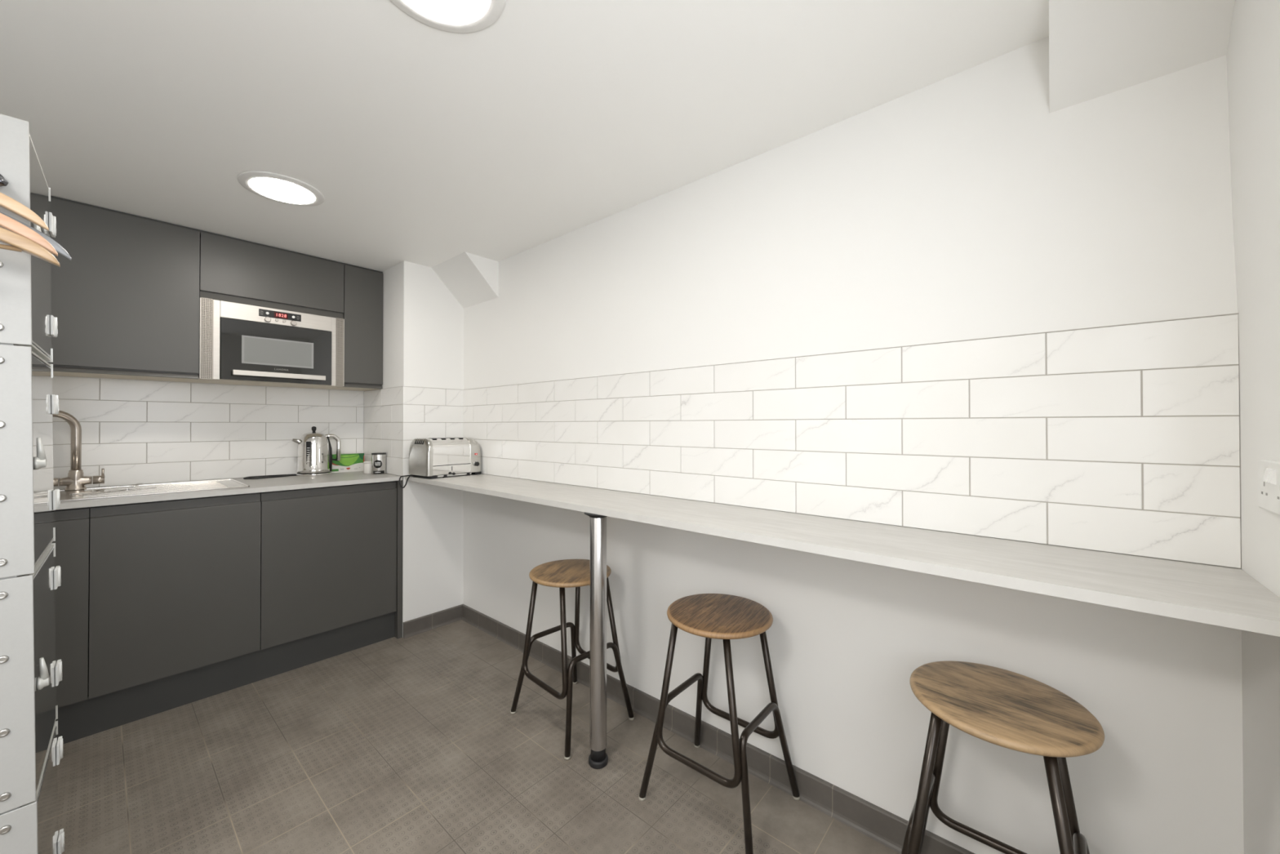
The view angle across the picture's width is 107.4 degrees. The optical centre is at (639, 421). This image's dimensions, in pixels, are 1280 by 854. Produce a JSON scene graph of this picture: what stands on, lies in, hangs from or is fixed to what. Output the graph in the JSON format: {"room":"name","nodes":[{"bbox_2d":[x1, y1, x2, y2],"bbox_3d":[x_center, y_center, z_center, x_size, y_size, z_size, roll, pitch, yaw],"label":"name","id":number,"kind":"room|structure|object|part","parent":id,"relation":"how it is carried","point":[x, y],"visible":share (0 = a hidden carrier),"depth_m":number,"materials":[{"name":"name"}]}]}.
{"room":"staff break room","nodes":[
{"label":"staff break room","id":0,"kind":"room"},
{"bbox_2d":[52,375,364,684],"bbox_3d":[-2.429,0.150,2.405,0.130,2.133,1.818,0,-1,41],"label":"wall","id":1,"kind":"structure","parent":0,"point":[138,431],"depth_m":2.43,"materials":[{"name":"white tile"}]},
{"bbox_2d":[47,197,199,382],"bbox_3d":[-2.416,-0.556,2.107,0.308,0.700,0.618,0,-1,41],"label":"upper cabinet","id":2,"kind":"object","parent":1,"relation":"attached to","point":[125,304],"visible":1,"depth_m":2.06,"materials":[{"name":"grey laminate"}]},
{"bbox_2d":[50,195,382,273],"bbox_3d":[-2.047,-0.911,2.332,0.018,0.012,1.437,0,-1,41],"label":"strip","id":3,"kind":"object","parent":2,"relation":"on","point":[51,197],"visible":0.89,"depth_m":2.25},
{"bbox_3d":[-2.347,-0.203,2.412,0.009,0.002,1.692,0,-1,41],"label":"edge trim","id":4,"kind":"part","parent":1,"relation":"part of","materials":[{"name":"white tile"}]},
{"bbox_2d":[52,376,363,489],"bbox_3d":[-2.348,0.053,2.411,0.006,0.508,1.692,0,-1,41],"label":"backsplash","id":5,"kind":"structure","parent":1,"relation":"attached to","point":[144,432],"depth_m":2.43,"materials":[{"name":"tile"}]},
{"bbox_2d":[191,231,343,389],"bbox_3d":[-2.014,-0.553,2.571,0.308,0.700,0.607,0,-1,41],"label":"upper cabinet","id":6,"kind":"object","parent":1,"relation":"attached to","point":[231,270],"visible":0.82,"depth_m":2.44,"materials":[{"name":"grey laminate"}]},
{"bbox_2d":[198,297,344,386],"bbox_3d":[-1.991,-0.396,2.550,0.344,0.388,0.608,0,-1,41],"label":"microwave","id":7,"kind":"object","parent":6,"relation":"attached to","point":[237,341],"visible":0.99,"depth_m":2.42,"materials":[{"name":"metal"}]},
{"bbox_3d":[-1.917,-0.527,2.422,0.016,0.026,0.026,0,-1,41],"label":"knob","id":8,"kind":"part","parent":7,"relation":"part of","materials":[{"name":"metal"}]},
{"bbox_3d":[-1.890,-0.356,2.467,0.020,0.299,0.469,0,-1,41],"label":"door","id":9,"kind":"part","parent":7,"relation":"part of","materials":[{"name":"black glass"}]},
{"bbox_3d":[-1.894,-0.549,2.472,0.014,0.080,0.471,0,-1,41],"label":"control panel","id":10,"kind":"part","parent":7,"relation":"part of","materials":[{"name":"metal"}]},
{"bbox_3d":[-1.869,-0.241,2.452,0.033,0.024,0.390,0,-1,41],"label":"handle","id":11,"kind":"part","parent":7,"relation":"part of","materials":[{"name":"metal"}]},
{"bbox_3d":[-1.845,-0.526,2.505,0.016,0.026,0.026,0,-1,41],"label":"knob","id":12,"kind":"part","parent":7,"relation":"part of","materials":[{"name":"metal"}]},
{"bbox_3d":[-1.909,-0.748,2.481,0.030,0.312,0.605,0,-1,41],"label":"flap door","id":13,"kind":"part","parent":6,"relation":"part of","materials":[{"name":"grey paint"}]},
{"bbox_2d":[328,264,382,391],"bbox_3d":[-1.745,-0.551,2.880,0.308,0.700,0.210,0,-1,41],"label":"upper cabinet","id":14,"kind":"object","parent":1,"relation":"attached to","point":[362,314],"visible":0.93,"depth_m":2.78,"materials":[{"name":"grey laminate"}]},
{"bbox_2d":[363,260,463,637],"bbox_3d":[-1.453,0.154,3.077,0.724,2.133,0.488,0,-1,41],"label":"wall column","id":15,"kind":"structure","parent":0,"point":[420,396],"depth_m":2.78,"materials":[{"name":"white paint"}]},
{"bbox_2d":[363,386,402,475],"bbox_3d":[-1.565,0.055,2.856,0.592,0.508,0.006,0,-1,41],"label":"backsplash","id":16,"kind":"structure","parent":15,"relation":"attached to","point":[383,408],"depth_m":2.81,"materials":[{"name":"tile"}]},
{"bbox_3d":[-1.447,-0.199,2.991,0.598,0.001,0.362,0,-1,41],"label":"edge trim","id":17,"kind":"part","parent":15,"relation":"part of","materials":[{"name":"grey tile"}]},
{"bbox_2d":[403,604,462,638],"bbox_3d":[-1.212,1.176,2.786,0.022,0.086,0.362,0,-1,41],"label":"baseboard","id":18,"kind":"structure","parent":15,"relation":"attached to","point":[420,624],"depth_m":2.77,"materials":[{"name":"tile"}]},
{"bbox_2d":[402,386,463,475],"bbox_3d":[-1.221,0.055,2.797,0.006,0.508,0.367,0,-1,41],"label":"backsplash","id":19,"kind":"structure","parent":15,"relation":"attached to","point":[427,412],"depth_m":2.77,"materials":[{"name":"tile"}]},
{"bbox_2d":[57,619,899,853],"bbox_3d":[-1.252,1.254,0.888,3.886,0.100,3.520,0,-1,41],"label":"floor","id":20,"kind":"structure","parent":0,"point":[413,744],"depth_m":1.61,"materials":[{"name":"tile"}]},
{"bbox_2d":[0,113,64,853],"bbox_3d":[-1.486,0.310,0.900,0.404,1.793,0.464,0,0,43],"label":"locker","id":21,"kind":"object","parent":20,"relation":"on","point":[31,752],"visible":0.93,"depth_m":0.92,"materials":[{"name":"metal"}]},
{"bbox_2d":[0,173,8,186],"bbox_3d":[-1.201,-0.454,0.875,0.060,0.040,0.028,0,-1,32],"label":"coat hook","id":22,"kind":"object","parent":21,"relation":"attached to","point":[3,182],"visible":1,"depth_m":0.87,"materials":[{"name":"silver metal"}]},
{"bbox_3d":[-1.354,-0.368,0.761,0.005,0.439,0.452,0,0,43],"label":"panel","id":23,"kind":"part","parent":21,"relation":"part of","materials":[{"name":"white metal"}]},
{"bbox_3d":[-1.349,0.077,0.762,0.005,0.446,0.451,0,0,43],"label":"panel","id":24,"kind":"part","parent":21,"relation":"part of","materials":[{"name":"white metal"}]},
{"bbox_3d":[-1.345,0.525,0.762,0.005,0.445,0.449,0,0,43],"label":"panel","id":25,"kind":"part","parent":21,"relation":"part of","materials":[{"name":"white metal"}]},
{"bbox_3d":[-1.340,0.978,0.764,0.005,0.454,0.450,0,0,43],"label":"panel","id":26,"kind":"part","parent":21,"relation":"part of","materials":[{"name":"white metal"}]},
{"bbox_3d":[-1.229,-0.381,0.960,0.026,0.065,0.015,0,0,43],"label":"lock handle","id":27,"kind":"part","parent":21,"relation":"part of","materials":[{"name":"metal"}]},
{"bbox_3d":[-1.347,-0.369,1.046,0.372,0.415,0.018,0,0,43],"label":"door","id":28,"kind":"part","parent":21,"relation":"part of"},
{"bbox_3d":[-1.225,0.065,0.961,0.026,0.065,0.015,0,0,43],"label":"lock handle","id":29,"kind":"part","parent":21,"relation":"part of","materials":[{"name":"metal"}]},
{"bbox_3d":[-1.343,0.076,1.047,0.372,0.422,0.018,0,0,43],"label":"door","id":30,"kind":"part","parent":21,"relation":"part of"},
{"bbox_3d":[-1.220,0.513,0.962,0.026,0.065,0.015,0,0,43],"label":"lock handle","id":31,"kind":"part","parent":21,"relation":"part of","materials":[{"name":"metal"}]},
{"bbox_3d":[-1.338,0.525,1.049,0.372,0.420,0.018,0,0,43],"label":"door","id":32,"kind":"part","parent":21,"relation":"part of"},
{"bbox_3d":[-1.333,0.977,1.050,0.372,0.430,0.018,0,0,43],"label":"door","id":33,"kind":"part","parent":21,"relation":"part of","materials":[{"name":"grey metal"}]},
{"bbox_3d":[-1.268,-0.496,0.742,0.132,0.040,0.040,0,-1,41],"label":"peg","id":34,"kind":"object","parent":21,"relation":"attached to","visible":0},
{"bbox_2d":[0,192,48,231],"bbox_3d":[-1.300,-0.439,0.754,0.018,0.130,0.440,0,-1,41],"label":"clothes hanger","id":35,"kind":"object","parent":34,"relation":"hanging from","point":[6,202],"visible":1,"depth_m":0.89,"materials":[{"name":"brown wood"}]},
{"bbox_2d":[0,213,57,256],"bbox_3d":[-1.266,-0.413,0.741,0.022,0.184,0.440,0,-1,40],"label":"clothes hanger","id":36,"kind":"object","parent":34,"relation":"hanging from","point":[7,223],"visible":0.8,"depth_m":0.87,"materials":[{"name":"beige wood"}]},
{"bbox_2d":[0,226,60,266],"bbox_3d":[-1.248,-0.400,0.729,0.026,0.209,0.440,0,-1,42],"label":"clothes hanger","id":37,"kind":"object","parent":34,"relation":"hanging from","point":[14,242],"visible":1,"depth_m":0.85,"materials":[{"name":"brown wood"}]},
{"bbox_2d":[0,211,71,260],"bbox_3d":[-1.298,-0.416,0.788,0.016,0.176,0.440,0,-1,40],"label":"clothes hanger","id":38,"kind":"object","parent":34,"relation":"hanging from","point":[60,251],"visible":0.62,"depth_m":0.93,"materials":[{"name":"grey plastic"}]},
{"bbox_2d":[55,612,394,743],"bbox_3d":[-1.943,1.138,2.041,0.016,0.152,1.666,0,-1,41],"label":"kickboard","id":39,"kind":"object","parent":20,"relation":"on","point":[81,719],"visible":0.67,"depth_m":2.08,"materials":[{"name":"grey wood"}]},
{"bbox_2d":[52,506,89,707],"bbox_3d":[-2.498,0.691,1.781,0.574,0.734,0.538,0,-1,41],"label":"base cabinet","id":40,"kind":"object","parent":39,"relation":"on","point":[72,526],"visible":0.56,"depth_m":1.77,"materials":[{"name":"grey paint"}]},
{"bbox_2d":[88,492,261,698],"bbox_3d":[-2.151,0.694,2.181,0.574,0.734,0.518,0,-1,41],"label":"base cabinet","id":41,"kind":"object","parent":39,"relation":"on","point":[175,585],"visible":0.8,"depth_m":1.96,"materials":[{"name":"grey paint"}]},
{"bbox_2d":[259,480,396,649],"bbox_3d":[-1.783,0.697,2.605,0.574,0.734,0.604,0,-1,41],"label":"base cabinet","id":42,"kind":"object","parent":39,"relation":"on","point":[328,554],"visible":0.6,"depth_m":2.38,"materials":[{"name":"grey paint"}]},
{"bbox_2d":[56,471,402,509],"bbox_3d":[-2.120,0.316,2.212,0.596,0.022,1.690,0,-1,41],"label":"countertop","id":43,"kind":"structure","parent":42,"relation":"on","point":[289,482],"depth_m":2.26,"materials":[{"name":"concrete"}]},
{"bbox_2d":[52,410,104,490],"bbox_3d":[-2.517,0.125,2.054,0.083,0.352,0.244,0,0,25],"label":"mixer tap","id":44,"kind":"object","parent":43,"relation":"on","point":[76,479],"visible":0.79,"depth_m":2.07,"materials":[{"name":"silver metal"}]},
{"bbox_3d":[-2.521,0.084,2.017,0.031,0.272,0.176,0,0,14],"label":"spout","id":45,"kind":"part","parent":44,"relation":"part of","materials":[{"name":"silver metal"}]},
{"bbox_2d":[59,478,249,501],"bbox_3d":[-2.326,0.380,1.962,0.457,0.166,1.015,0,-1,41],"label":"sink","id":46,"kind":"object","parent":43,"relation":"in","point":[215,484],"visible":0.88,"depth_m":2.11,"materials":[{"name":"metal"}]},
{"bbox_2d":[69,488,141,495],"bbox_3d":[-2.241,0.293,1.978,0.019,0.008,0.200,0,-1,32],"label":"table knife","id":47,"kind":"object","parent":46,"relation":"on","point":[104,491],"visible":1,"depth_m":1.94,"materials":[{"name":"metal"}]},
{"bbox_2d":[80,483,142,492],"bbox_3d":[-2.316,0.289,2.066,0.025,0.015,0.205,0,0,9],"label":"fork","id":48,"kind":"object","parent":46,"relation":"on","point":[135,485],"visible":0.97,"depth_m":2.08,"materials":[{"name":"metal"}]},
{"bbox_3d":[-2.319,0.292,2.047,0.025,0.008,0.168,0,0,9],"label":"handle","id":49,"kind":"part","parent":48,"relation":"part of","materials":[{"name":"metal"}]},
{"bbox_2d":[92,486,156,491],"bbox_3d":[-2.241,0.294,2.051,0.019,0.008,0.200,0,0,23],"label":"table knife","id":50,"kind":"object","parent":46,"relation":"on","point":[113,490],"visible":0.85,"depth_m":2.03,"materials":[{"name":"metal"}]},
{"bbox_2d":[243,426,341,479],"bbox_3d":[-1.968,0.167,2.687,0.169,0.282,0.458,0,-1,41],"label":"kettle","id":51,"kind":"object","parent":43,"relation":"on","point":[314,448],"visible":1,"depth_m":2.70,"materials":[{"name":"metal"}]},
{"bbox_3d":[-2.049,0.304,2.615,0.111,0.008,0.243,0,-1,41],"label":"power cord","id":52,"kind":"part","parent":51,"relation":"part of","materials":[{"name":"black rubber"}]},
{"bbox_3d":[-1.960,0.118,2.697,0.040,0.045,0.061,0,-1,41],"label":"spout","id":53,"kind":"part","parent":51,"relation":"part of","materials":[{"name":"metal"}]},
{"bbox_3d":[-1.910,0.044,2.755,0.024,0.035,0.024,0,-1,41],"label":"lid knob","id":54,"kind":"part","parent":51,"relation":"part of","materials":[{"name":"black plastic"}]},
{"bbox_3d":[-1.845,0.191,2.817,0.030,0.210,0.075,0,-1,41],"label":"handle mount","id":55,"kind":"part","parent":51,"relation":"part of","materials":[{"name":"black plastic"}]},
{"bbox_3d":[-1.847,0.154,2.827,0.024,0.162,0.089,0,-1,41],"label":"handle","id":56,"kind":"part","parent":51,"relation":"part of","materials":[{"name":"metal"}]},
{"bbox_2d":[329,453,364,472],"bbox_3d":[-1.832,0.254,2.934,0.068,0.112,0.182,0,-1,43],"label":"carton","id":57,"kind":"object","parent":43,"relation":"on","point":[348,462],"visible":0.86,"depth_m":2.92,"materials":[{"name":"green cardboard"}]},
{"bbox_2d":[334,454,359,465],"bbox_3d":[-1.810,0.239,2.909,0.001,0.066,0.140,0,-1,43],"label":"print","id":58,"kind":"object","parent":57,"relation":"attached to","point":[346,461],"depth_m":2.91},
{"bbox_2d":[332,453,363,466],"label":"print","id":59,"kind":"object","parent":57,"relation":"attached to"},
{"bbox_2d":[358,453,364,459],"bbox_3d":[-1.757,0.221,2.965,0.001,0.046,0.034,0,-1,43],"label":"print","id":60,"kind":"object","parent":57,"relation":"attached to","point":[362,455],"depth_m":2.97},
{"bbox_2d":[363,461,371,473],"bbox_3d":[-1.628,0.274,2.822,0.057,0.071,0.057,0,-1,41],"label":"pot","id":61,"kind":"object","parent":43,"relation":"on","point":[366,464],"visible":0.66,"depth_m":2.80,"materials":[{"name":"white ceramic"}]},
{"bbox_2d":[371,452,386,474],"bbox_3d":[-1.544,0.246,2.781,0.078,0.125,0.078,0,-1,41],"label":"tin","id":62,"kind":"object","parent":43,"relation":"on","point":[378,459],"visible":1,"depth_m":2.75,"materials":[{"name":"silver metal"}]},
{"bbox_3d":[-1.545,0.188,2.782,0.078,0.008,0.078,0,-1,41],"label":"lid","id":63,"kind":"part","parent":62,"relation":"part of","materials":[{"name":"black plastic"}]},
{"bbox_2d":[394,480,403,638],"bbox_3d":[-1.571,0.775,2.842,0.582,0.888,0.027,0,-1,41],"label":"end panel","id":64,"kind":"object","parent":20,"relation":"on","point":[398,614],"visible":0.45,"depth_m":2.65,"materials":[{"name":"grey paint"}]},
{"bbox_2d":[510,559,634,759],"bbox_3d":[-0.283,0.910,1.940,0.402,0.604,0.348,0,-1,45],"label":"bar stool","id":65,"kind":"object","parent":20,"relation":"on","point":[565,573],"visible":0.87,"depth_m":1.91,"materials":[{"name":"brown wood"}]},
{"bbox_3d":[-0.285,0.618,1.932,0.333,0.021,0.333,0,-1,45],"label":"seat","id":66,"kind":"part","parent":65,"relation":"part of","materials":[{"name":"brown wood"}]},
{"bbox_2d":[584,511,608,768],"bbox_3d":[-0.149,0.766,1.674,0.100,0.888,0.100,0,-1,41],"label":"support post","id":67,"kind":"object","parent":20,"relation":"on","point":[598,757],"visible":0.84,"depth_m":1.65,"materials":[{"name":"metal"}]},
{"bbox_3d":[-0.149,0.330,1.677,0.100,0.016,0.100,0,-1,41],"label":"mounting plate","id":68,"kind":"part","parent":67,"relation":"part of","materials":[{"name":"black metal"}]},
{"bbox_2d":[638,593,799,853],"bbox_3d":[0.253,0.906,1.510,0.402,0.604,0.348,0,-1,40],"label":"bar stool","id":69,"kind":"object","parent":20,"relation":"on","point":[726,617],"visible":1,"depth_m":1.48,"materials":[{"name":"brown metal"}]},
{"bbox_3d":[0.252,0.615,1.503,0.333,0.021,0.333,0,-1,40],"label":"seat","id":70,"kind":"part","parent":69,"relation":"part of","materials":[{"name":"brown wood"}]},
{"bbox_2d":[901,660,1104,853],"bbox_3d":[0.780,0.902,1.033,0.402,0.604,0.348,0,-1,41],"label":"bar stool","id":71,"kind":"object","parent":20,"relation":"on","point":[998,706],"visible":1,"depth_m":1.01,"materials":[{"name":"brown wood"}]},
{"bbox_3d":[0.779,0.611,1.025,0.333,0.021,0.333,0,-1,41],"label":"seat","id":72,"kind":"part","parent":71,"relation":"part of","materials":[{"name":"brown wood"}]},
{"bbox_2d":[0,0,1048,271],"bbox_3d":[-1.253,-0.979,0.904,3.886,0.100,3.520,0,-1,41],"label":"ceiling","id":73,"kind":"structure","parent":0,"point":[423,144],"depth_m":1.34,"materials":[{"name":"white paint"}]},
{"bbox_2d":[237,170,324,206],"bbox_3d":[-1.417,-0.915,1.867,0.276,0.012,0.276,0,-1,41],"label":"recessed light","id":74,"kind":"object","parent":73,"relation":"in","point":[278,188],"visible":1,"depth_m":1.84,"materials":[{"name":"white"}]},
{"bbox_2d":[248,177,314,204],"bbox_3d":[-1.417,-0.914,1.867,0.207,0.012,0.207,0,-1,41],"label":"diffuser","id":75,"kind":"object","parent":74,"relation":"attached to","point":[280,189],"depth_m":1.85,"materials":[{"name":"white plastic"}]},
{"bbox_2d":[389,0,506,33],"bbox_3d":[-0.422,-0.922,0.984,0.276,0.012,0.276,0,-1,41],"label":"recessed light","id":76,"kind":"object","parent":73,"relation":"in","point":[455,16],"visible":1,"depth_m":1.06,"materials":[{"name":"white"}]},
{"bbox_2d":[404,0,489,22],"bbox_3d":[-0.422,-0.922,0.984,0.207,0.012,0.207,0,-1,41],"label":"diffuser","id":77,"kind":"object","parent":76,"relation":"attached to","point":[429,11],"depth_m":1.05,"materials":[{"name":"white plastic"}]},
{"bbox_2d":[462,35,1244,853],"bbox_3d":[0.131,0.144,1.942,3.168,2.133,0.126,0,-1,41],"label":"wall","id":78,"kind":"structure","parent":0,"point":[958,303],"depth_m":1.30,"materials":[{"name":"white paint"}]},
{"bbox_2d":[431,251,497,308],"bbox_3d":[-1.024,-0.813,2.740,0.388,0.205,0.204,0,-1,41],"label":"beam","id":79,"kind":"structure","parent":78,"relation":"attached to","point":[472,279],"depth_m":2.69,"materials":[{"name":"white paint"}]},
{"bbox_2d":[462,604,974,853],"bbox_3d":[0.042,1.168,1.923,3.048,0.086,0.022,0,-1,41],"label":"baseboard","id":80,"kind":"structure","parent":78,"relation":"attached to","point":[873,821],"depth_m":1.60,"materials":[{"name":"tile"}]},
{"bbox_2d":[405,474,1279,636],"bbox_3d":[-0.072,0.311,1.794,3.040,0.022,0.360,0,-1,41],"label":"countertop","id":81,"kind":"structure","parent":78,"relation":"attached to","point":[1220,596],"depth_m":1.05,"materials":[{"name":"concrete"}]},
{"bbox_2d":[399,437,481,488],"bbox_3d":[-1.126,0.230,2.683,0.260,0.277,0.373,0,-1,37],"label":"toaster","id":82,"kind":"object","parent":81,"relation":"on","point":[432,458],"visible":1,"depth_m":2.60,"materials":[{"name":"metal"}]},
{"bbox_3d":[-1.298,0.332,2.617,0.078,0.072,0.041,0,0,-28],"label":"power cord","id":83,"kind":"part","parent":82,"relation":"part of","materials":[{"name":"black rubber"}]},
{"bbox_2d":[437,472,471,477],"bbox_3d":[-1.120,0.297,2.685,0.202,0.010,0.223,0,-1,37],"label":"tray","id":84,"kind":"object","parent":82,"relation":"on","point":[439,474],"depth_m":2.60,"materials":[{"name":"metal"}]},
{"bbox_3d":[0.048,-0.208,1.937,3.041,0.002,0.006,0,-1,41],"label":"edge trim","id":85,"kind":"part","parent":78,"relation":"part of","materials":[{"name":"grey tile"}]},
{"bbox_2d":[462,314,1240,568],"bbox_3d":[0.048,0.047,1.935,3.041,0.508,0.006,0,-1,41],"label":"backsplash","id":86,"kind":"structure","parent":78,"relation":"attached to","point":[1125,439],"depth_m":1.26,"materials":[{"name":"tile"}]},
{"bbox_2d":[1048,0,1235,112],"bbox_3d":[1.030,-0.837,0.969,0.282,0.187,0.187,0,-1,41],"label":"beam","id":87,"kind":"structure","parent":78,"relation":"attached to","point":[1097,48],"depth_m":1.00,"materials":[{"name":"white paint"}]},
{"bbox_2d":[1226,0,1279,853],"bbox_3d":[0.125,0.127,-0.379,0.134,2.133,3.400,0,-1,41],"label":"wall","id":88,"kind":"structure","parent":0,"point":[1253,51],"depth_m":0.85,"materials":[{"name":"white paint"}]},
{"bbox_2d":[1257,458,1279,515],"bbox_3d":[1.047,0.108,0.777,0.016,0.086,0.146,0,-1,41],"label":"wall socket","id":89,"kind":"object","parent":88,"relation":"attached to","point":[1268,471],"visible":1,"depth_m":0.79,"materials":[{"name":"white plastic"}]},
{"bbox_2d":[1262,467,1271,482],"bbox_3d":[1.052,0.090,0.789,0.008,0.024,0.014,0,-1,41],"label":"rocker switch","id":90,"kind":"object","parent":89,"relation":"attached to","point":[1268,470],"depth_m":0.79,"materials":[{"name":"white plastic"}]},
{"bbox_2d":[1266,469,1276,484],"bbox_3d":[1.036,0.090,0.771,0.008,0.024,0.014,0,-1,41],"label":"rocker switch","id":91,"kind":"object","parent":89,"relation":"attached to","point":[1271,473],"depth_m":0.77,"materials":[{"name":"white plastic"}]}
]}

